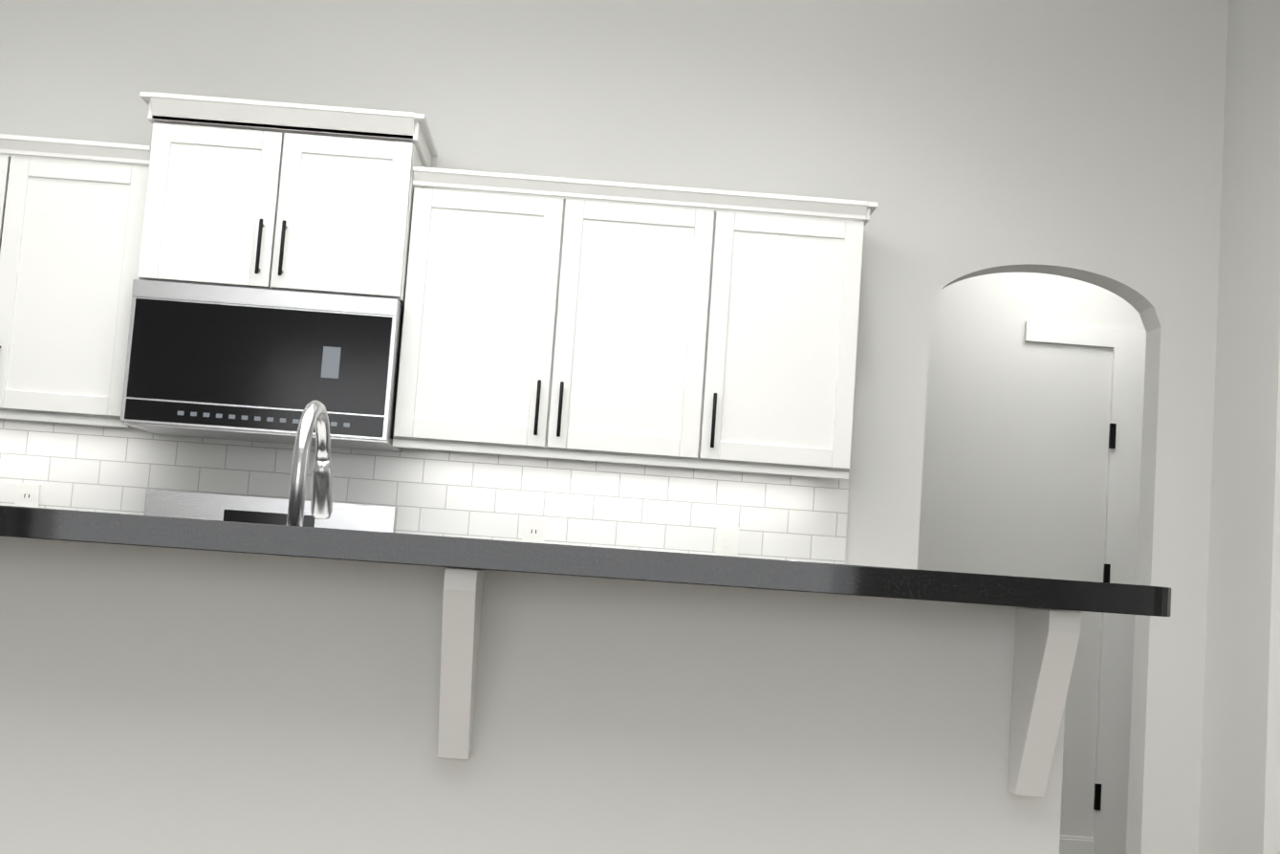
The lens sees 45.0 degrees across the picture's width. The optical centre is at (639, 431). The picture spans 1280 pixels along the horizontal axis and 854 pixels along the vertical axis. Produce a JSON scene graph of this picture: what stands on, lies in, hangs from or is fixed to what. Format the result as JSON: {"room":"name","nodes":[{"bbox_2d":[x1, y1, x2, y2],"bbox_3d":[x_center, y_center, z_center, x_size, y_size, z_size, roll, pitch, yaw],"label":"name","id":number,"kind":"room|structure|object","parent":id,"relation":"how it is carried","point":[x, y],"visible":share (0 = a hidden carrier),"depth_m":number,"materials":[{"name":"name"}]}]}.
{"room":"kitchen","nodes":[
{"label":"kitchen","id":0,"kind":"room"},
{"bbox_2d":[0,0,1228,853],"bbox_3d":[-0.251,-0.043,4.884,4.130,3.030,0.130,4,-5,-2],"label":"wall","id":1,"kind":"structure","parent":0,"point":[955,141],"depth_m":4.92,"materials":[{"name":"white paint"}]},
{"bbox_2d":[0,149,141,428],"bbox_3d":[-1.869,-0.423,4.628,0.826,0.745,0.320,4,-5,-2],"label":"upper cabinet","id":2,"kind":"object","parent":1,"relation":"attached to","point":[67,227],"depth_m":4.48,"materials":[{"name":"white paint"}]},
{"bbox_2d":[130,95,432,305],"bbox_3d":[-1.057,-0.654,4.654,0.758,0.521,0.370,4,-5,-2],"label":"upper cabinet","id":3,"kind":"object","parent":1,"relation":"attached to","point":[268,196],"depth_m":4.47,"materials":[{"name":"white paint"}]},
{"bbox_2d":[120,279,404,452],"bbox_3d":[-1.089,-0.185,4.591,0.752,0.413,0.406,4,-5,-2],"label":"microwave","id":4,"kind":"object","parent":3,"relation":"attached to","point":[234,363],"visible":0.88,"depth_m":4.39,"materials":[{"name":"silver metal"}]},
{"bbox_2d":[0,418,848,564],"bbox_3d":[-0.846,0.266,4.764,2.978,0.448,0.008,4,-5,-2],"label":"tile backsplash","id":5,"kind":"structure","parent":1,"relation":"attached to","point":[85,467],"depth_m":4.78,"materials":[{"name":"white tile"}]},
{"bbox_2d":[14,482,40,507],"bbox_3d":[-1.875,0.216,4.720,0.070,0.115,0.007,4,-5,-2],"label":"outlet","id":6,"kind":"object","parent":5,"relation":"attached to","point":[27,494],"visible":0.62,"depth_m":4.72,"materials":[{"name":"white plastic"}]},
{"bbox_2d":[521,518,545,542],"bbox_3d":[-0.330,0.328,4.769,0.070,0.115,0.007,4,-5,-2],"label":"outlet","id":7,"kind":"object","parent":5,"relation":"attached to","point":[533,531],"visible":0.65,"depth_m":4.77,"materials":[{"name":"white plastic"}]},
{"bbox_2d":[715,525,738,556],"bbox_3d":[0.270,0.352,4.789,0.070,0.115,0.009,4,-5,-2],"label":"light switch","id":8,"kind":"object","parent":5,"relation":"attached to","point":[726,540],"visible":0.88,"depth_m":4.79,"materials":[{"name":"white plastic"}]},
{"bbox_2d":[391,179,741,470],"bbox_3d":[-0.224,-0.304,4.680,0.950,0.745,0.320,4,-5,-2],"label":"upper cabinet","id":9,"kind":"object","parent":1,"relation":"attached to","point":[570,329],"depth_m":4.53,"materials":[{"name":"white paint"}]},
{"bbox_2d":[722,206,870,478],"bbox_3d":[0.385,-0.260,4.700,0.505,0.745,0.320,4,-5,-2],"label":"upper cabinet","id":10,"kind":"object","parent":1,"relation":"attached to","point":[790,406],"depth_m":4.55,"materials":[{"name":"white paint"}]},
{"bbox_2d":[917,272,1145,836],"bbox_3d":[1.838,0.367,6.229,3.320,2.750,0.120,4,-5,-2],"label":"wall","id":11,"kind":"structure","parent":0,"point":[1014,479],"depth_m":6.16,"materials":[{"name":"white paint"}]},
{"bbox_2d":[1059,834,1093,853],"bbox_3d":[1.872,1.220,1.196,11.250,0.140,9.750,4,-5,-2],"label":"baseboard","id":12,"kind":"structure","parent":11,"relation":"attached to","point":[1073,844],"depth_m":6.04,"materials":[{"name":"white paint"}]},
{"bbox_2d":[1024,321,1146,853],"bbox_3d":[1.751,0.648,6.122,0.540,2.160,0.033,4,-5,-2],"label":"door frame","id":13,"kind":"structure","parent":11,"relation":"attached to","point":[1127,345],"depth_m":6.14,"materials":[{"name":"white paint"}]},
{"bbox_2d":[1198,0,1279,853],"bbox_3d":[2.929,0.075,3.765,2.156,3.030,2.580,4,-5,-2],"label":"wall","id":14,"kind":"structure","parent":0,"point":[1236,676],"depth_m":4.65,"materials":[{"name":"white paint"}]},
{"bbox_3d":[2.344,1.467,2.322,16.000,0.080,14.000,4,-5,-2],"label":"floor","id":15,"kind":"structure","parent":0,"visible":0},
{"bbox_2d":[143,488,397,532],"bbox_3d":[-1.151,0.769,4.351,0.754,1.195,0.694,4,-5,-2],"label":"range","id":16,"kind":"object","parent":15,"relation":"on","point":[252,509],"depth_m":4.68,"materials":[{"name":"silver metal"}]},
{"bbox_2d":[0,539,1081,853],"bbox_3d":[-0.687,0.702,2.401,2.521,1.034,0.962,4,-5,-2],"label":"kitchen island","id":17,"kind":"object","parent":15,"relation":"on","point":[189,686],"depth_m":2.12,"materials":[{"name":"white paint"}]},
{"bbox_2d":[0,504,1171,616],"bbox_3d":[-0.630,0.140,2.113,2.636,0.038,0.385,4,-5,-2],"label":"island countertop","id":18,"kind":"structure","parent":17,"relation":"on","point":[96,529],"depth_m":1.94,"materials":[{"name":"black stone"}]},
{"bbox_2d":[286,400,332,525],"bbox_3d":[-0.502,0.127,2.457,0.111,0.349,0.277,4,-5,-2],"label":"faucet","id":19,"kind":"object","parent":18,"relation":"on","point":[314,415],"visible":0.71,"depth_m":2.42,"materials":[{"name":"silver metal"}]}
]}

